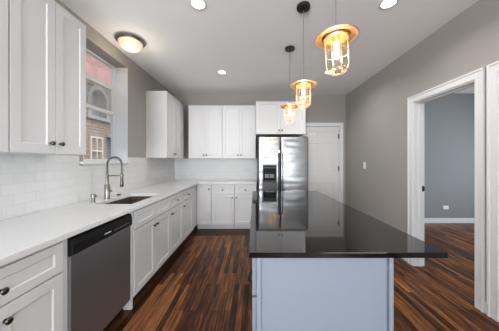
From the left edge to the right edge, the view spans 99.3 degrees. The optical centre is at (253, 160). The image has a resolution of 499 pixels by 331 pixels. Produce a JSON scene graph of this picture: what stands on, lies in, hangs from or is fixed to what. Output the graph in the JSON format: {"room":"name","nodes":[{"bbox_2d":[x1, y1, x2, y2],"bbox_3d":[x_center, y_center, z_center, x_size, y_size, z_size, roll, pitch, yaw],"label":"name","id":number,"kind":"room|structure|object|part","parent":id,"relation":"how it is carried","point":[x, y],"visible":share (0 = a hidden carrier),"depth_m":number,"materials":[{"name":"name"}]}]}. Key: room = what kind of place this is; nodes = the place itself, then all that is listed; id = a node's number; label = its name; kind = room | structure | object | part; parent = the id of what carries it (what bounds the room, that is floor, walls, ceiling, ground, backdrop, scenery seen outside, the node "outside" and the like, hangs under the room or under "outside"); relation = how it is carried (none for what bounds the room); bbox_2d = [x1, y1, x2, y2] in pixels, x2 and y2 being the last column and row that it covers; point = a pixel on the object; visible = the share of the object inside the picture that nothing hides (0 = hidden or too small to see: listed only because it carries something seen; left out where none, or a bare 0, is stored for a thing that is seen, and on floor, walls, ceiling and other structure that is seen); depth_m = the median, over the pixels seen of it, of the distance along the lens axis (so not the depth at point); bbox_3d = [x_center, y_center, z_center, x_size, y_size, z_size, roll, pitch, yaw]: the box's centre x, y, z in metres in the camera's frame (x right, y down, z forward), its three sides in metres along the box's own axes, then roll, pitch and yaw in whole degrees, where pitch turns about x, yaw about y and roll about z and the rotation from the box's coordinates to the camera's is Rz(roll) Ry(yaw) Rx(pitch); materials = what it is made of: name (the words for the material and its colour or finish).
{"room":"kitchen","nodes":[
{"label":"kitchen","id":0,"kind":"room"},
{"bbox_2d":[1,0,174,220],"bbox_3d":[-1.840,-0.030,0.870,0.220,2.800,7.740,0,0,0],"label":"wall","id":1,"kind":"structure","parent":0,"point":[140,81],"depth_m":3.02,"materials":[{"name":"grey paint"}]},
{"bbox_2d":[0,0,7,151],"bbox_3d":[-1.549,-0.587,0.904,0.358,1.070,0.605,0,0,0],"label":"upper cabinet","id":2,"kind":"object","parent":1,"relation":"attached to","point":[3,3],"visible":1,"depth_m":1.18,"materials":[{"name":"white paint"}]},
{"bbox_2d":[0,0,85,154],"bbox_3d":[-1.549,-0.587,1.488,0.358,1.070,0.550,0,0,0],"label":"upper cabinet","id":3,"kind":"object","parent":1,"relation":"attached to","point":[47,43],"visible":1,"depth_m":1.42,"materials":[{"name":"white paint"}]},
{"bbox_3d":[-1.406,-0.587,1.353,0.020,1.070,0.277,0,0,0],"label":"door","id":4,"kind":"part","parent":3,"relation":"part of","materials":[{"name":"white paint"}]},
{"bbox_3d":[-1.406,-0.587,1.629,0.020,1.070,0.268,0,0,0],"label":"door","id":5,"kind":"part","parent":3,"relation":"part of","materials":[{"name":"white paint"}]},
{"bbox_2d":[0,153,174,220],"bbox_3d":[-1.726,0.176,2.535,0.008,0.457,4.170,0,0,0],"label":"backsplash","id":6,"kind":"structure","parent":1,"relation":"attached to","point":[29,183],"depth_m":1.87,"materials":[{"name":"white tile"}]},
{"bbox_2d":[80,48,129,164],"bbox_3d":[-1.822,-0.615,2.502,0.252,1.319,0.805,0,0,0],"label":"window","id":7,"kind":"structure","parent":1,"relation":"in","point":[119,76],"depth_m":2.89,"materials":[{"name":"white paint"}]},
{"bbox_3d":[-1.931,-0.800,2.527,0.022,0.370,0.718,0,0,0],"label":"sash","id":8,"kind":"part","parent":7,"relation":"part of","materials":[{"name":"white paint"}]},
{"bbox_3d":[-1.908,-0.324,2.527,0.024,0.657,0.718,0,0,0],"label":"sash","id":9,"kind":"part","parent":7,"relation":"part of","materials":[{"name":"white paint"}]},
{"bbox_3d":[-1.921,-0.634,2.527,0.053,1.279,0.754,0,0,0],"label":"frame","id":10,"kind":"part","parent":7,"relation":"part of","materials":[{"name":"white paint"}]},
{"bbox_3d":[-1.822,0.025,2.502,0.252,0.040,0.805,0,0,0],"label":"sill","id":11,"kind":"part","parent":7,"relation":"part of","materials":[{"name":"white paint"}]},
{"bbox_2d":[146,91,182,157],"bbox_3d":[-1.549,-0.587,3.822,0.358,1.070,0.862,0,0,0],"label":"upper cabinet","id":12,"kind":"object","parent":1,"relation":"attached to","point":[164,112],"visible":1,"depth_m":3.39,"materials":[{"name":"white paint"}]},
{"bbox_3d":[-1.406,-0.587,3.554,0.020,1.070,0.322,0,0,0],"label":"door","id":13,"kind":"part","parent":12,"relation":"part of","materials":[{"name":"white paint"}]},
{"bbox_3d":[-1.406,-0.587,3.874,0.020,1.070,0.311,0,0,0],"label":"door","id":14,"kind":"part","parent":12,"relation":"part of","materials":[{"name":"white paint"}]},
{"bbox_2d":[175,95,345,203],"bbox_3d":[0.195,-0.030,4.680,3.850,2.800,0.120,0,0,0],"label":"wall","id":15,"kind":"structure","parent":0,"point":[322,108],"depth_m":4.62,"materials":[{"name":"grey paint"}]},
{"bbox_2d":[189,105,222,158],"bbox_3d":[-0.984,-0.587,4.437,0.677,1.070,0.366,0,0,0],"label":"upper cabinet","id":16,"kind":"object","parent":15,"relation":"attached to","point":[205,121],"visible":0.99,"depth_m":4.29,"materials":[{"name":"white paint"}]},
{"bbox_3d":[-1.155,-0.587,4.290,0.332,1.070,0.020,0,0,0],"label":"door","id":17,"kind":"part","parent":16,"relation":"part of","materials":[{"name":"white paint"}]},
{"bbox_3d":[-0.817,-0.587,4.290,0.340,1.070,0.020,0,0,0],"label":"door","id":18,"kind":"part","parent":16,"relation":"part of","materials":[{"name":"white paint"}]},
{"bbox_2d":[175,159,256,179],"bbox_3d":[-0.831,0.176,4.616,1.782,0.457,0.008,0,0,0],"label":"backsplash","id":19,"kind":"structure","parent":15,"relation":"attached to","point":[185,169],"depth_m":4.61,"materials":[{"name":"white tile"}]},
{"bbox_2d":[222,105,255,158],"bbox_3d":[-0.303,-0.587,4.437,0.675,1.070,0.366,0,0,0],"label":"upper cabinet","id":20,"kind":"object","parent":15,"relation":"attached to","point":[238,122],"visible":1,"depth_m":4.29,"materials":[{"name":"white paint"}]},
{"bbox_3d":[-0.467,-0.587,4.290,0.344,1.070,0.020,0,0,0],"label":"door","id":21,"kind":"part","parent":20,"relation":"part of","materials":[{"name":"white paint"}]},
{"bbox_3d":[-0.129,-0.587,4.290,0.324,1.070,0.020,0,0,0],"label":"door","id":22,"kind":"part","parent":20,"relation":"part of","materials":[{"name":"white paint"}]},
{"bbox_2d":[256,101,304,137],"bbox_3d":[0.505,-0.815,4.292,0.931,0.614,0.656,0,0,0],"label":"upper cabinet","id":23,"kind":"object","parent":15,"relation":"attached to","point":[270,118],"visible":0.97,"depth_m":4.00,"materials":[{"name":"white paint"}]},
{"bbox_3d":[0.270,-0.815,4.000,0.458,0.614,0.020,0,0,0],"label":"door","id":24,"kind":"part","parent":23,"relation":"part of","materials":[{"name":"white paint"}]},
{"bbox_3d":[0.735,-0.815,4.000,0.468,0.614,0.020,0,0,0],"label":"door","id":25,"kind":"part","parent":23,"relation":"part of","materials":[{"name":"white paint"}]},
{"bbox_2d":[302,127,339,200],"bbox_3d":[1.452,0.278,4.612,0.817,2.049,0.095,0,0,0],"label":"door","id":26,"kind":"structure","parent":15,"relation":"in","point":[323,142],"depth_m":4.62,"materials":[{"name":"white paint"}]},
{"bbox_2d":[301,123,342,202],"bbox_3d":[1.448,0.239,4.667,0.977,2.141,0.146,0,0,0],"label":"trim","id":27,"kind":"structure","parent":15,"relation":"attached to","point":[340,125],"depth_m":4.60,"materials":[{"name":"white paint"}]},
{"bbox_2d":[60,0,477,94],"bbox_3d":[1.935,-1.460,0.810,7.330,0.060,7.620,0,0,0],"label":"ceiling","id":28,"kind":"structure","parent":0,"point":[185,49],"depth_m":2.44,"materials":[{"name":"white paint"}]},
{"bbox_2d":[114,32,145,52],"bbox_3d":[-1.455,-1.351,2.500,0.320,0.158,0.320,0,0,0],"label":"flush light","id":29,"kind":"object","parent":28,"relation":"attached to","point":[130,42],"visible":1,"depth_m":2.42,"materials":[{"name":"white glass"}]},
{"bbox_3d":[-1.455,-1.344,2.500,0.256,0.092,0.256,0,0,0],"label":"lamp shade","id":30,"kind":"part","parent":29,"relation":"part of","materials":[{"name":"white glass"}]},
{"bbox_2d":[189,0,206,9],"bbox_3d":[-0.507,-1.425,1.925,0.160,0.009,0.160,0,0,0],"label":"recessed light","id":31,"kind":"object","parent":28,"relation":"in","point":[196,4],"visible":1,"depth_m":1.93,"materials":[{"name":"white paint"}]},
{"bbox_2d":[217,70,226,73],"bbox_3d":[-0.514,-1.425,3.406,0.160,0.009,0.160,0,0,0],"label":"recessed light","id":32,"kind":"object","parent":28,"relation":"in","point":[218,71],"visible":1,"depth_m":3.41,"materials":[{"name":"white paint"}]},
{"bbox_2d":[280,45,299,123],"bbox_3d":[0.454,-0.950,2.683,0.246,0.960,0.246,0,0,0],"label":"pendant lamp","id":33,"kind":"object","parent":28,"relation":"hanging from","point":[290,48],"visible":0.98,"depth_m":2.67,"materials":[{"name":"brown metal"}]},
{"bbox_2d":[284,104,295,108],"bbox_3d":[0.454,-0.684,2.683,0.140,0.041,0.140,0,0,0],"label":"socket","id":34,"kind":"object","parent":33,"relation":"attached to","point":[290,106],"depth_m":2.67,"materials":[{"name":"gold metal"}]},
{"bbox_2d":[290,1,316,108],"bbox_3d":[0.456,-0.956,1.956,0.246,0.948,0.246,0,0,0],"label":"pendant lamp","id":35,"kind":"object","parent":28,"relation":"hanging from","point":[303,7],"visible":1,"depth_m":1.95,"materials":[{"name":"brown metal"}]},
{"bbox_2d":[296,81,310,87],"bbox_3d":[0.456,-0.697,1.956,0.140,0.041,0.140,0,0,0],"label":"socket","id":36,"kind":"object","parent":35,"relation":"attached to","point":[300,84],"depth_m":1.94,"materials":[{"name":"gold metal"}]},
{"bbox_3d":[0.456,-1.069,1.956,0.006,0.663,0.006,0,0,22],"label":"cord","id":37,"kind":"part","parent":35,"relation":"part of","materials":[{"name":"grey plastic"}]},
{"bbox_3d":[0.456,-0.629,1.956,0.035,0.094,0.035,0,0,0],"label":"bulb","id":38,"kind":"part","parent":35,"relation":"part of","materials":[{"name":"beige glass"}]},
{"bbox_2d":[314,0,358,75],"bbox_3d":[0.479,-0.965,1.240,0.246,0.930,0.246,0,0,0],"label":"pendant lamp","id":39,"kind":"object","parent":28,"relation":"hanging from","point":[335,37],"visible":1,"depth_m":1.23,"materials":[{"name":"brown metal"}]},
{"bbox_2d":[323,29,348,44],"bbox_3d":[0.479,-0.715,1.240,0.140,0.043,0.140,0,0,0],"label":"socket","id":40,"kind":"object","parent":39,"relation":"attached to","point":[337,36],"depth_m":1.22,"materials":[{"name":"gold metal"}]},
{"bbox_3d":[0.484,-0.647,1.240,0.036,0.094,0.035,0,0,0],"label":"bulb","id":41,"kind":"part","parent":39,"relation":"part of","materials":[{"name":"beige glass"}]},
{"bbox_2d":[378,0,398,8],"bbox_3d":[1.215,-1.425,1.915,0.160,0.009,0.160,0,0,0],"label":"recessed light","id":42,"kind":"object","parent":28,"relation":"in","point":[384,4],"visible":1,"depth_m":1.92,"materials":[{"name":"white paint"}]},
{"bbox_2d":[122,223,498,330],"bbox_3d":[1.935,1.340,0.810,7.330,0.060,7.620,0,0,0],"label":"floor","id":43,"kind":"structure","parent":0,"point":[207,288],"depth_m":2.16,"materials":[{"name":"brown wood"}]},
{"bbox_2d":[0,239,66,330],"bbox_3d":[-1.382,0.874,0.910,0.666,0.873,0.668,0,0,0],"label":"base cabinet","id":44,"kind":"object","parent":43,"relation":"on","point":[33,286],"visible":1,"depth_m":1.05,"materials":[{"name":"white paint"}]},
{"bbox_3d":[-1.062,0.553,0.900,0.026,0.031,0.031,0,0,0],"label":"knob","id":45,"kind":"part","parent":44,"relation":"part of","materials":[{"name":"silver metal"}]},
{"bbox_3d":[-1.062,0.690,0.915,0.026,0.031,0.031,0,0,0],"label":"knob","id":46,"kind":"part","parent":44,"relation":"part of","materials":[{"name":"silver metal"}]},
{"bbox_3d":[-1.085,0.538,0.887,0.020,0.160,0.617,0,0,0],"label":"drawer","id":47,"kind":"part","parent":44,"relation":"part of","materials":[{"name":"white paint"}]},
{"bbox_3d":[-1.085,0.921,1.040,0.020,0.588,0.312,0,0,0],"label":"door","id":48,"kind":"part","parent":44,"relation":"part of","materials":[{"name":"white paint"}]},
{"bbox_2d":[0,180,256,265],"bbox_3d":[-0.835,0.421,2.593,1.773,0.032,4.036,0,0,0],"label":"countertop","id":49,"kind":"structure","parent":44,"relation":"on","point":[21,236],"depth_m":1.49,"materials":[{"name":"white stone"}]},
{"bbox_2d":[91,194,96,201],"bbox_3d":[-1.577,0.367,2.094,0.064,0.076,0.043,0,0,0],"label":"soap dispenser","id":50,"kind":"object","parent":49,"relation":"on","point":[92,195],"visible":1,"depth_m":2.08,"materials":[{"name":"silver metal"}]},
{"bbox_2d":[104,156,123,198],"bbox_3d":[-1.490,0.176,2.260,0.209,0.458,0.058,0,0,0],"label":"tap","id":51,"kind":"object","parent":49,"relation":"on","point":[107,189],"visible":1,"depth_m":2.25,"materials":[{"name":"silver metal"}]},
{"bbox_2d":[106,196,152,203],"bbox_3d":[-1.335,0.543,2.310,0.374,0.210,0.634,0,0,0],"label":"undermount sink","id":52,"kind":"object","parent":49,"relation":"in","point":[133,199],"visible":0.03,"depth_m":2.61,"materials":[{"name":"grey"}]},
{"bbox_2d":[67,213,131,330],"bbox_3d":[-1.366,0.875,1.549,0.608,0.869,0.610,0,0,0],"label":"dishwasher","id":53,"kind":"object","parent":43,"relation":"on","point":[98,257],"visible":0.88,"depth_m":1.48,"materials":[{"name":"grey metal"}]},
{"bbox_3d":[-1.091,0.508,1.549,0.055,0.103,0.606,0,0,0],"label":"control panel","id":54,"kind":"part","parent":53,"relation":"part of","materials":[{"name":"black plastic"}]},
{"bbox_2d":[123,196,169,309],"bbox_3d":[-1.382,0.874,2.295,0.666,0.873,0.866,0,0,0],"label":"base cabinet","id":55,"kind":"object","parent":43,"relation":"on","point":[150,227],"visible":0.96,"depth_m":2.15,"materials":[{"name":"white paint"}]},
{"bbox_3d":[-1.391,0.874,1.873,0.627,0.873,0.022,0,0,0],"label":"panel","id":56,"kind":"part","parent":55,"relation":"part of","materials":[{"name":"white paint"}]},
{"bbox_3d":[-1.085,0.538,2.106,0.020,0.160,0.398,0,0,0],"label":"drawer","id":57,"kind":"part","parent":55,"relation":"part of","materials":[{"name":"white paint"}]},
{"bbox_3d":[-1.085,0.921,2.106,0.020,0.588,0.398,0,0,0],"label":"door","id":58,"kind":"part","parent":55,"relation":"part of","materials":[{"name":"white paint"}]},
{"bbox_3d":[-1.085,0.921,2.518,0.020,0.588,0.417,0,0,0],"label":"door","id":59,"kind":"part","parent":55,"relation":"part of","materials":[{"name":"white paint"}]},
{"bbox_3d":[-1.085,0.538,2.518,0.020,0.160,0.417,0,0,0],"label":"drawer","id":60,"kind":"part","parent":55,"relation":"part of","materials":[{"name":"white paint"}]},
{"bbox_2d":[106,235,195,330],"bbox_3d":[-1.084,1.308,2.115,0.132,0.003,3.230,0,0,0],"label":"trim","id":61,"kind":"structure","parent":43,"relation":"on","point":[122,320],"depth_m":2.17,"materials":[{"name":"brown wood"}]},
{"bbox_2d":[169,191,181,256],"bbox_3d":[-1.382,0.874,2.961,0.666,0.873,0.455,0,0,0],"label":"base cabinet","id":62,"kind":"object","parent":43,"relation":"on","point":[175,199],"visible":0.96,"depth_m":2.92,"materials":[{"name":"white paint"}]},
{"bbox_3d":[-1.085,0.538,2.961,0.020,0.160,0.450,0,0,0],"label":"drawer","id":63,"kind":"part","parent":62,"relation":"part of","materials":[{"name":"white paint"}]},
{"bbox_2d":[177,187,192,247],"bbox_3d":[-1.382,0.874,3.461,0.666,0.873,0.535,0,0,0],"label":"base cabinet","id":64,"kind":"object","parent":43,"relation":"on","point":[187,199],"visible":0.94,"depth_m":3.44,"materials":[{"name":"white paint"}]},
{"bbox_3d":[-1.085,0.538,3.454,0.020,0.160,0.516,0,0,0],"label":"drawer","id":65,"kind":"part","parent":64,"relation":"part of","materials":[{"name":"white paint"}]},
{"bbox_3d":[-1.085,0.921,3.454,0.020,0.588,0.516,0,0,0],"label":"door","id":66,"kind":"part","parent":64,"relation":"part of","materials":[{"name":"white paint"}]},
{"bbox_2d":[192,185,196,230],"bbox_3d":[-1.133,0.874,3.913,0.077,0.873,0.358,0,0,0],"label":"cabinet filler","id":67,"kind":"object","parent":43,"relation":"on","point":[194,196],"visible":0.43,"depth_m":3.90,"materials":[{"name":"white paint"}]},
{"bbox_2d":[197,184,211,228],"bbox_3d":[-0.954,0.874,4.292,0.275,0.873,0.576,0,0,0],"label":"base cabinet","id":68,"kind":"object","parent":43,"relation":"on","point":[204,194],"visible":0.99,"depth_m":4.04,"materials":[{"name":"white paint"}]},
{"bbox_2d":[189,229,249,234],"bbox_3d":[-0.550,1.308,3.912,1.200,0.003,0.363,0,0,0],"label":"trim","id":69,"kind":"structure","parent":43,"relation":"on","point":[195,231],"depth_m":3.88,"materials":[{"name":"brown wood"}]},
{"bbox_2d":[211,184,234,228],"bbox_3d":[-0.592,0.874,4.292,0.440,0.873,0.576,0,0,0],"label":"base cabinet","id":70,"kind":"object","parent":43,"relation":"on","point":[223,195],"visible":0.99,"depth_m":4.04,"materials":[{"name":"white paint"}]},
{"bbox_3d":[-0.592,0.544,4.040,0.435,0.172,0.020,0,0,0],"label":"drawer","id":71,"kind":"part","parent":70,"relation":"part of","materials":[{"name":"white paint"}]},
{"bbox_3d":[-0.592,0.927,4.040,0.435,0.576,0.020,0,0,0],"label":"door","id":72,"kind":"part","parent":70,"relation":"part of","materials":[{"name":"white paint"}]},
{"bbox_2d":[235,184,256,228],"bbox_3d":[-0.159,0.874,4.292,0.415,0.873,0.576,0,0,0],"label":"base cabinet","id":73,"kind":"object","parent":43,"relation":"on","point":[243,192],"visible":0.8,"depth_m":4.04,"materials":[{"name":"white paint"}]},
{"bbox_3d":[-0.159,0.927,4.040,0.410,0.576,0.020,0,0,0],"label":"door","id":74,"kind":"part","parent":73,"relation":"part of","materials":[{"name":"white paint"}]},
{"bbox_3d":[-0.159,0.544,4.040,0.410,0.172,0.020,0,0,0],"label":"drawer","id":75,"kind":"part","parent":73,"relation":"part of","materials":[{"name":"white paint"}]},
{"bbox_2d":[258,136,307,190],"bbox_3d":[0.537,0.429,4.189,0.906,1.762,0.803,0,0,0],"label":"refrigerator","id":76,"kind":"object","parent":43,"relation":"on","point":[283,161],"visible":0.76,"depth_m":3.85,"materials":[{"name":"grey metal"}]},
{"bbox_3d":[0.282,0.394,3.882,0.396,1.652,0.071,0,0,0],"label":"freezer door","id":77,"kind":"part","parent":76,"relation":"part of","materials":[{"name":"silver metal"}]},
{"bbox_3d":[0.454,0.260,3.809,0.022,0.862,0.044,0,0,0],"label":"handle","id":78,"kind":"part","parent":76,"relation":"part of","materials":[{"name":"grey metal"}]},
{"bbox_3d":[0.514,0.260,3.809,0.022,0.862,0.044,0,0,0],"label":"handle","id":79,"kind":"part","parent":76,"relation":"part of","materials":[{"name":"grey metal"}]},
{"bbox_3d":[0.739,0.394,3.882,0.502,1.652,0.071,0,0,0],"label":"fridge door","id":80,"kind":"part","parent":76,"relation":"part of","materials":[{"name":"silver metal"}]},
{"bbox_2d":[247,242,393,330],"bbox_3d":[0.298,0.870,1.274,0.663,0.880,0.640,0,0,0],"label":"base cabinet","id":81,"kind":"object","parent":43,"relation":"on","point":[289,294],"visible":0.71,"depth_m":0.97,"materials":[{"name":"grey paint"}]},
{"bbox_3d":[0.002,0.532,1.050,0.020,0.176,0.144,0,0,0],"label":"drawer","id":82,"kind":"part","parent":81,"relation":"part of","materials":[{"name":"grey paint"}]},
{"bbox_3d":[0.002,0.920,1.131,0.020,0.580,0.305,0,0,0],"label":"door","id":83,"kind":"part","parent":81,"relation":"part of","materials":[{"name":"grey paint"}]},
{"bbox_3d":[0.022,0.870,0.965,0.020,0.880,0.021,0,0,0],"label":"corner post","id":84,"kind":"part","parent":81,"relation":"part of","materials":[{"name":"grey paint"}]},
{"bbox_2d":[249,191,447,257],"bbox_3d":[0.417,0.417,1.899,0.879,0.024,1.926,0,0,0],"label":"countertop","id":85,"kind":"structure","parent":81,"relation":"on","point":[284,224],"depth_m":1.18,"materials":[{"name":"black stone"}]},
{"bbox_3d":[0.619,0.870,0.965,0.020,0.880,0.021,0,0,0],"label":"corner post","id":86,"kind":"part","parent":81,"relation":"part of","materials":[{"name":"grey paint"}]},
{"bbox_2d":[346,0,498,232],"bbox_3d":[2.060,-0.060,0.810,0.120,2.740,7.620,0,0,0],"label":"wall","id":87,"kind":"structure","parent":0,"point":[376,110],"depth_m":2.98,"materials":[{"name":"grey paint"}]},
{"bbox_2d":[402,258,485,313],"bbox_3d":[1.993,1.260,3.211,0.014,0.100,2.819,0,0,0],"label":"baseboard","id":88,"kind":"structure","parent":87,"relation":"attached to","point":[405,259],"depth_m":1.83,"materials":[{"name":"white paint"}]},
{"bbox_2d":[407,67,485,312],"bbox_3d":[2.049,0.250,2.280,0.150,2.120,0.900,0,0,0],"label":"trim","id":89,"kind":"structure","parent":87,"relation":"attached to","point":[477,78],"depth_m":2.08,"materials":[{"name":"white paint"}]},
{"bbox_2d":[486,61,498,321],"bbox_3d":[2.049,0.250,1.347,0.150,2.120,0.905,0,0,0],"label":"trim","id":90,"kind":"structure","parent":87,"relation":"attached to","point":[492,70],"depth_m":1.76,"materials":[{"name":"white paint"}]},
{"bbox_2d":[424,93,474,217],"bbox_3d":[3.860,-0.060,4.550,3.480,2.740,0.120,0,0,0],"label":"wall","id":91,"kind":"structure","parent":0,"point":[449,120],"depth_m":4.49,"materials":[{"name":"grey paint"}]},
{"bbox_2d":[424,218,474,222],"bbox_3d":[3.862,1.260,4.483,3.476,0.100,0.014,0,0,0],"label":"baseboard","id":92,"kind":"structure","parent":91,"relation":"attached to","point":[426,220],"depth_m":4.48,"materials":[{"name":"white paint"}]},
{"label":"outside","id":93,"kind":"structure","parent":0,"visible":0},
{"bbox_3d":[-5.480,2.160,5.000,7.040,0.100,14.000,0,0,0],"label":"ground","id":94,"kind":"structure","parent":93,"visible":0},
{"bbox_2d":[84,53,110,158],"bbox_3d":[-4.740,-1.540,6.500,0.520,7.300,7.000,0,0,0],"label":"brick house","id":95,"kind":"structure","parent":94,"relation":"on","point":[98,124],"depth_m":6.29,"materials":[{"name":"brown brick"}]},
{"bbox_3d":[-4.550,-1.240,6.260,0.100,0.100,1.000,0,0,0],"label":"stone sill","id":96,"kind":"part","parent":95,"relation":"part of","materials":[{"name":"grey stone"}]},
{"bbox_3d":[-4.825,-0.265,6.860,0.050,0.950,0.480,0,0,0],"label":"doorway pane","id":97,"kind":"part","parent":95,"relation":"part of","materials":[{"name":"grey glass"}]}
]}

